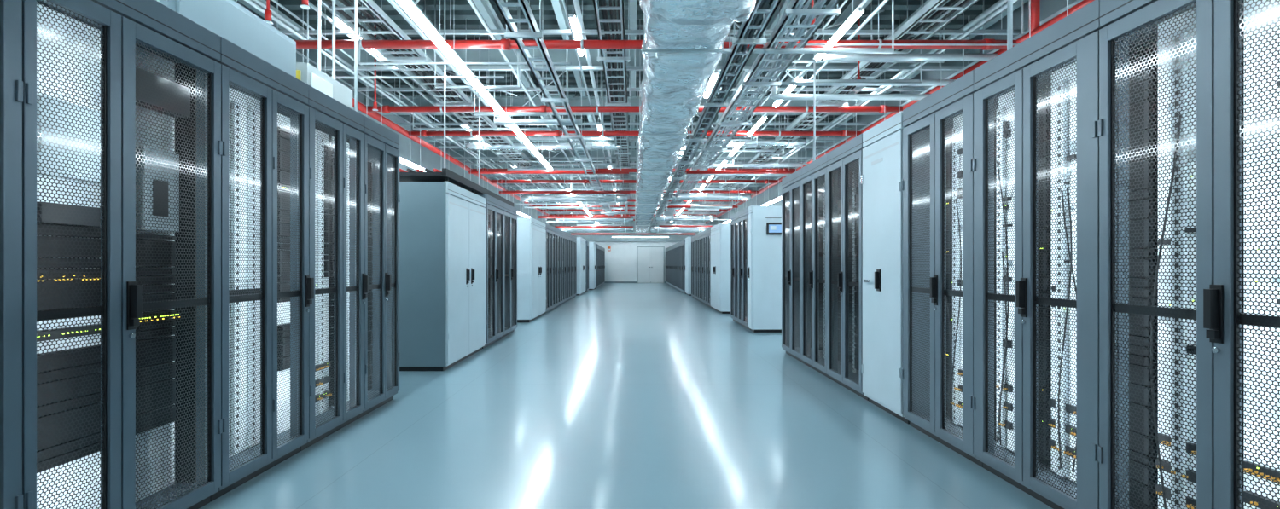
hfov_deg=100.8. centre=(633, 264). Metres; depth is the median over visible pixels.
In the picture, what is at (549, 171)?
pipe
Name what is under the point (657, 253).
door
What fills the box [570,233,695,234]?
pipe
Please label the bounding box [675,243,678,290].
rack
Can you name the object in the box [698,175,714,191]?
linear light
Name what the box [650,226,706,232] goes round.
duct
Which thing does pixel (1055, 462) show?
rack
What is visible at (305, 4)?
pipes
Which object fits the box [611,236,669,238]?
linear light
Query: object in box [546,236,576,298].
rack
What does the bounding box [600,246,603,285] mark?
rack
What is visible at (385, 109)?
pipe
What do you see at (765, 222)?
unit
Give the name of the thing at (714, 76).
linear light
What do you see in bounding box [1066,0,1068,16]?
linear light
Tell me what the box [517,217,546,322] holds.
tall cabinet
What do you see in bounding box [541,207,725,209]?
ceiling beam
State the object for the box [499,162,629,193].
pipe
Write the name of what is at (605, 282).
baseboard
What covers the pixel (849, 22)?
linear light
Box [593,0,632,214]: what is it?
cable tray
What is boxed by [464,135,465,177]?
linear light
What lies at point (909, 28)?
cable tray
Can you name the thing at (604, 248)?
rack
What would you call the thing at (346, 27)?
linear light
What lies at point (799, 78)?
linear light
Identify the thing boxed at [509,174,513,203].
linear light
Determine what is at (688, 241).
tall cabinet
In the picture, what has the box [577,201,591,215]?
linear light
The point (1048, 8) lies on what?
wall
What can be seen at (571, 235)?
rack
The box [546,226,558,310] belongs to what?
rack
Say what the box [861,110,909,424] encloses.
tall cabinet
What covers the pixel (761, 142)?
duct
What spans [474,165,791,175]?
ceiling beam
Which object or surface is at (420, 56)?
cable tray
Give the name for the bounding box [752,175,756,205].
linear light
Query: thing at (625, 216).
pipe
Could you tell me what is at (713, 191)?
pipe
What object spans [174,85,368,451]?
rack
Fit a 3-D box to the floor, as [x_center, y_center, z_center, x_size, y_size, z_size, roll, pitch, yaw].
[0.000,1.250,15.750,10.800,0.100,36.500,0,0,0]
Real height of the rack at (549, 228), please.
2.200 m
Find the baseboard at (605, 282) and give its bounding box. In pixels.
[604,281,666,283]
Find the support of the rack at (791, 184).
on the floor
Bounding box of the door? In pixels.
[636,246,664,283]
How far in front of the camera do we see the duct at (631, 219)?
24.38 m
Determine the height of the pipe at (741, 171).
1.495 m
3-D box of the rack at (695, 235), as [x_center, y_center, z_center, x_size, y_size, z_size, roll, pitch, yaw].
[2.609,0.100,17.810,1.082,2.200,0.956,0,0,0]
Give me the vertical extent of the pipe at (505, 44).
1.162 m
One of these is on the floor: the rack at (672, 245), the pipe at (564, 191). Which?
the rack at (672, 245)
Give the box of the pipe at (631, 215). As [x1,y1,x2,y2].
[549,214,718,216]
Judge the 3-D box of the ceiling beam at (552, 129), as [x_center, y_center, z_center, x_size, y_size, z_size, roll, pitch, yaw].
[0.000,-3.210,13.150,10.800,0.320,0.180,0,0,0]
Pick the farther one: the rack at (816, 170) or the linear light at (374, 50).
the linear light at (374, 50)
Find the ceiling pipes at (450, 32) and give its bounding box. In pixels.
[276,0,1019,214]
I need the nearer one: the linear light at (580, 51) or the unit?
the linear light at (580, 51)
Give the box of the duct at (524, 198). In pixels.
[520,161,627,202]
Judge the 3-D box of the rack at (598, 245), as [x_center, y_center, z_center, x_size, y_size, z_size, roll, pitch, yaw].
[-2.279,0.100,27.500,1.082,2.200,0.996,0,0,0]
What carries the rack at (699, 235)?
on the floor
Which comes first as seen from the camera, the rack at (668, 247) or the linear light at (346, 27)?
the linear light at (346, 27)
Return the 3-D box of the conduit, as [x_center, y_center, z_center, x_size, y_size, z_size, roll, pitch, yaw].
[0.232,-2.737,17.948,9.576,1.927,26.784,0,0,-2]
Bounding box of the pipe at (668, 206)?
[667,179,737,208]
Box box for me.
[296,0,352,109]
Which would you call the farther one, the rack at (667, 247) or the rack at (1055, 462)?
the rack at (667, 247)
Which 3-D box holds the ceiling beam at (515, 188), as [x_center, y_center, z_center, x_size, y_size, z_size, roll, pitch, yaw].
[0.000,-3.210,22.950,10.800,0.320,0.180,0,0,0]
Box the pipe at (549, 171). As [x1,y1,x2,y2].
[468,118,628,174]
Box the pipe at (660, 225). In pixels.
[658,225,713,226]
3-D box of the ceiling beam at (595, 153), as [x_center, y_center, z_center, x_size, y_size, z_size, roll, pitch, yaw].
[0.000,-3.210,15.600,10.800,0.320,0.180,0,0,0]
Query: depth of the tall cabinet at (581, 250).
20.42 m
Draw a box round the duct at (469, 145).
[465,141,620,150]
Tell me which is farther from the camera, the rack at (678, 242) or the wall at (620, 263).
the wall at (620, 263)
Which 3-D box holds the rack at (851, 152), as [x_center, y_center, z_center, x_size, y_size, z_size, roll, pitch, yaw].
[2.509,0.025,5.062,1.082,2.350,0.830,0,0,0]
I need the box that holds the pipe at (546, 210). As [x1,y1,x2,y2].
[541,202,726,211]
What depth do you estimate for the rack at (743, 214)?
10.01 m
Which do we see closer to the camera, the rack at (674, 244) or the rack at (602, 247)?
the rack at (674, 244)
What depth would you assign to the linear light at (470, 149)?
12.70 m
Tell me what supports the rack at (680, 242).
on the floor
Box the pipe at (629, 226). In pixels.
[554,211,633,227]
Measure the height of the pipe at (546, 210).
1.162 m
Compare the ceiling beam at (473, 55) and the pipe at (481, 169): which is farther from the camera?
the pipe at (481, 169)
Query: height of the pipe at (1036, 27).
1.160 m
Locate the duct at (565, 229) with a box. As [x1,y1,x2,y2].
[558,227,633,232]
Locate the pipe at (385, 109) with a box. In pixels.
[366,105,902,113]
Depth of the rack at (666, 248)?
33.37 m
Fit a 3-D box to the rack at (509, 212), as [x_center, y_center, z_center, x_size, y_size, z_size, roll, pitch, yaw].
[-2.579,0.100,8.991,1.082,2.200,0.998,0,0,0]
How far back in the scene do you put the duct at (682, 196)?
17.50 m
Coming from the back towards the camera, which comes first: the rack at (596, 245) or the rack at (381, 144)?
the rack at (596, 245)
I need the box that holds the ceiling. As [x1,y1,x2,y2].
[237,0,1028,165]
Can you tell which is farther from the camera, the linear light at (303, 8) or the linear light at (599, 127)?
the linear light at (599, 127)
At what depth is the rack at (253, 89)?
3.03 m
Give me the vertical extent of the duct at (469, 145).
1.016 m
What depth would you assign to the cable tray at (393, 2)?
7.67 m
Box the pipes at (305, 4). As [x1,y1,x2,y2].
[264,0,861,110]
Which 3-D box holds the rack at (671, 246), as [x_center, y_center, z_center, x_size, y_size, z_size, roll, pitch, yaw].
[2.559,0.100,29.000,1.082,2.200,0.996,0,0,0]
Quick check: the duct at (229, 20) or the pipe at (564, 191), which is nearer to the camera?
the duct at (229, 20)
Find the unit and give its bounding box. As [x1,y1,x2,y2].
[747,205,781,332]
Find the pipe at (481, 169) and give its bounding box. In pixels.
[471,150,795,172]
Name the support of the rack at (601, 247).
on the floor
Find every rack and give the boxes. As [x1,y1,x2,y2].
[0,0,23,508]
[22,0,221,508]
[164,36,314,502]
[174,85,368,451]
[319,116,400,419]
[477,193,503,349]
[488,202,517,339]
[543,222,552,314]
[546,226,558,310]
[546,228,562,307]
[546,231,566,304]
[546,232,570,302]
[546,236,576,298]
[552,234,573,300]
[584,241,588,292]
[594,244,598,289]
[598,244,599,286]
[598,245,600,287]
[600,246,602,285]
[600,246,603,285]
[601,247,604,285]
[603,248,605,284]
[665,248,666,282]
[666,247,669,285]
[667,247,669,284]
[669,245,672,286]
[669,246,670,285]
[671,245,674,287]
[672,244,674,288]
[674,244,676,289]
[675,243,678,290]
[677,242,680,291]
[679,241,682,292]
[681,239,686,294]
[691,236,695,298]
[693,234,698,300]
[697,232,703,302]
[701,230,709,305]
[705,227,712,308]
[730,212,746,325]
[738,207,750,330]
[781,168,859,364]
[801,153,859,379]
[826,133,868,401]
[901,69,1051,467]
[972,0,1244,508]
[1098,0,1279,508]
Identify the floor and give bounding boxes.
[198,283,1053,508]
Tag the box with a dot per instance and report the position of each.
(307, 73)
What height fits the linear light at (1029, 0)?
0.361 m
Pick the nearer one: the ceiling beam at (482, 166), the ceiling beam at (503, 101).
the ceiling beam at (503, 101)
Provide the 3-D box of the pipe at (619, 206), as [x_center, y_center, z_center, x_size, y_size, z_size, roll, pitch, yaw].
[0.025,-3.119,23.500,8.930,1.162,0.122,0,0,0]
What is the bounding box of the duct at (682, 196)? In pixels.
[663,161,750,200]
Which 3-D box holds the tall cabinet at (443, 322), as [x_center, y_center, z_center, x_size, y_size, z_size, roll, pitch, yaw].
[-2.579,0.135,6.695,1.082,2.130,1.570,0,0,0]
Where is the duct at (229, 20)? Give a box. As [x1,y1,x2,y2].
[157,0,296,77]
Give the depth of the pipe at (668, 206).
20.17 m
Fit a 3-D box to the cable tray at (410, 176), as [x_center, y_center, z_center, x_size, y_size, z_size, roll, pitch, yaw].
[-2.560,-1.010,7.710,0.880,0.180,3.420,0,0,0]
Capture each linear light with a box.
[302,8,303,40]
[335,17,350,29]
[369,48,380,56]
[395,0,552,170]
[399,112,425,172]
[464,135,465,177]
[470,149,471,180]
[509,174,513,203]
[517,177,529,218]
[566,177,578,194]
[568,0,579,29]
[573,34,581,40]
[577,48,583,56]
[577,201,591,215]
[597,115,601,130]
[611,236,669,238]
[657,71,718,208]
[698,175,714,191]
[716,155,727,170]
[722,201,730,223]
[729,141,743,156]
[747,114,766,136]
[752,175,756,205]
[762,175,781,205]
[773,100,782,107]
[778,84,795,93]
[795,75,802,81]
[795,145,796,171]
[814,53,825,60]
[826,0,863,47]
[845,112,846,142]
[962,12,963,40]
[962,48,963,75]
[1029,0,1030,37]
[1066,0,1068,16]
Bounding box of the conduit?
[307,0,1029,233]
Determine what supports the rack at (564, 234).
on the floor
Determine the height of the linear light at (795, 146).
0.587 m
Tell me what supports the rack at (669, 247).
on the floor
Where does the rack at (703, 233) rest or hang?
on the floor
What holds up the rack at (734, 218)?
on the floor
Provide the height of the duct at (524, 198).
1.577 m
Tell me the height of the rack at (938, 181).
2.350 m
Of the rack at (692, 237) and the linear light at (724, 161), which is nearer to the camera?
the linear light at (724, 161)
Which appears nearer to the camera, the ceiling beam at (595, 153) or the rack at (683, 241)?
the ceiling beam at (595, 153)
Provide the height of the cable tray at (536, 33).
1.560 m
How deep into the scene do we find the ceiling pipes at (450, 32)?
8.90 m
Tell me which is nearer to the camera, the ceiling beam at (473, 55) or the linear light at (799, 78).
the linear light at (799, 78)
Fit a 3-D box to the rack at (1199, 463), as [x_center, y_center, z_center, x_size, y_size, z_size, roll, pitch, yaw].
[2.509,0.025,1.850,1.082,2.350,0.856,0,0,0]
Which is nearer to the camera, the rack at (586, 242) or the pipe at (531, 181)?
the pipe at (531, 181)
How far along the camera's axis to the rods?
5.29 m
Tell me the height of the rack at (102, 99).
2.350 m
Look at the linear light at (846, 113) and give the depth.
9.70 m
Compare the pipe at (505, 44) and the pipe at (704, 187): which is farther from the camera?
the pipe at (704, 187)
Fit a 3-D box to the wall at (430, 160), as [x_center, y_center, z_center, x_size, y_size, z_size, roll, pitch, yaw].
[-5.450,-1.250,15.750,0.100,4.900,36.500,0,0,0]
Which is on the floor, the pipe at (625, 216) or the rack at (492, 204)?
the rack at (492, 204)
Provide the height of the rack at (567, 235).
2.200 m
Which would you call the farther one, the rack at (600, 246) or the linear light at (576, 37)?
the rack at (600, 246)
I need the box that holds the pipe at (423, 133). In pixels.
[408,81,860,136]
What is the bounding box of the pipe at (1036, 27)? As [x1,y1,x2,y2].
[352,0,1094,224]
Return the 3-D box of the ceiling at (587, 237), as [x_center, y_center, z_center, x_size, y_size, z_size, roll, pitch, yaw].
[0.000,-2.580,33.874,10.800,2.240,0.248,0,0,0]
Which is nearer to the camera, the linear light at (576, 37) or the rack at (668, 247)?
the linear light at (576, 37)
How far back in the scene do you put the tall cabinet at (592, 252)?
24.58 m
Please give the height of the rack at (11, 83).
2.350 m
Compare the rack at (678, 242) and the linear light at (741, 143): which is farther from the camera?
the rack at (678, 242)
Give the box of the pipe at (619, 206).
[533,201,734,207]
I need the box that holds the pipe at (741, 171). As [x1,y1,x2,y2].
[686,115,795,174]
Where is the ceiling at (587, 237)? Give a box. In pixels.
[548,216,717,241]
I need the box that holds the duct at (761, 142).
[684,115,806,145]
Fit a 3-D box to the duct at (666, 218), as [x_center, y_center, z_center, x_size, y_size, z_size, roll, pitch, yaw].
[2.302,-2.831,24.000,2.610,1.738,0.276,0,0,0]
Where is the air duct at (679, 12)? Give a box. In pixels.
[639,0,756,24]
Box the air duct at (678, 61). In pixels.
[634,12,734,233]
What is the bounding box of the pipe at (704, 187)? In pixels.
[627,186,744,202]
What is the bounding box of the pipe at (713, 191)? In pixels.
[516,177,758,193]
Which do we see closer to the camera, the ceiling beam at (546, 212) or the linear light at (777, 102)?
the linear light at (777, 102)
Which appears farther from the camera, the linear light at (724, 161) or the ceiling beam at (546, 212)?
the ceiling beam at (546, 212)
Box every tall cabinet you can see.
[399,181,486,371]
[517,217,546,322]
[576,237,586,295]
[588,242,596,290]
[684,237,691,296]
[709,223,730,314]
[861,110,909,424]
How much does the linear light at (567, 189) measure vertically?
0.926 m
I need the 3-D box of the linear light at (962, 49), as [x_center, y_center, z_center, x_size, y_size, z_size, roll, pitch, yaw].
[3.900,-2.363,6.181,0.094,0.309,0.005,0,0,0]
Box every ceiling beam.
[296,48,980,70]
[363,96,900,115]
[415,128,851,142]
[448,149,817,161]
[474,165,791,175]
[493,177,773,186]
[508,186,757,194]
[530,201,735,203]
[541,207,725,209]
[546,211,720,214]
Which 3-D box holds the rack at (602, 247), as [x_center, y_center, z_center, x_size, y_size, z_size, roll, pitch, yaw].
[-2.279,0.100,31.500,1.082,2.200,0.996,0,0,0]
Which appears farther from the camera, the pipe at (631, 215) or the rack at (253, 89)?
the pipe at (631, 215)
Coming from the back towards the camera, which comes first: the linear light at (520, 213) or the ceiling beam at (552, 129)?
the linear light at (520, 213)
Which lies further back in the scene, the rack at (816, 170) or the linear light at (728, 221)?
the linear light at (728, 221)
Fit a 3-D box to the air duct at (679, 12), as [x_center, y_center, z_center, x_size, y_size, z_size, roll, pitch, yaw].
[0.500,-2.785,1.095,0.960,1.830,6.190,0,0,0]
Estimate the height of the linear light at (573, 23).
0.370 m
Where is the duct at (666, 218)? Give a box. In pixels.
[655,201,713,221]
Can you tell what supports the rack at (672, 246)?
on the floor
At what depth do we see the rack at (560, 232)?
15.19 m
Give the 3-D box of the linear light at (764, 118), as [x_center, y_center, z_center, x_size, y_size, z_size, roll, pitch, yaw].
[2.300,-2.673,9.727,0.074,0.390,1.409,0,0,0]
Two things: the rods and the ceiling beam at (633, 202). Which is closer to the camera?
the rods
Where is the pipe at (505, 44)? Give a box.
[294,0,1016,50]
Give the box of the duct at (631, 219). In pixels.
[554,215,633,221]
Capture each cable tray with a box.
[244,0,1082,217]
[316,0,582,214]
[399,168,513,206]
[494,0,618,224]
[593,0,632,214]
[649,0,781,230]
[657,0,840,224]
[690,0,978,214]
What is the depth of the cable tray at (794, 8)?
6.93 m
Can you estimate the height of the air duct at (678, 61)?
1.784 m
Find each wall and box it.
[232,0,548,224]
[588,241,680,281]
[717,0,1083,224]
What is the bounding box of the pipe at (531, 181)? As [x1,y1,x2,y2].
[491,161,776,183]
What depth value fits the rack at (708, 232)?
14.91 m
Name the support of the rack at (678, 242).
on the floor
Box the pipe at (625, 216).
[538,214,630,218]
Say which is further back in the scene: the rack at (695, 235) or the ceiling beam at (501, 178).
the ceiling beam at (501, 178)
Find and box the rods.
[331,0,1012,186]
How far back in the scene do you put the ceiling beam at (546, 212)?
32.74 m
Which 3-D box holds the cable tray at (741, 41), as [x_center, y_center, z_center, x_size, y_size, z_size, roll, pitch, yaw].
[1.100,-2.890,16.750,0.320,1.620,32.500,0,0,0]
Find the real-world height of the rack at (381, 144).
2.350 m
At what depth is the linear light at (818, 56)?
6.50 m

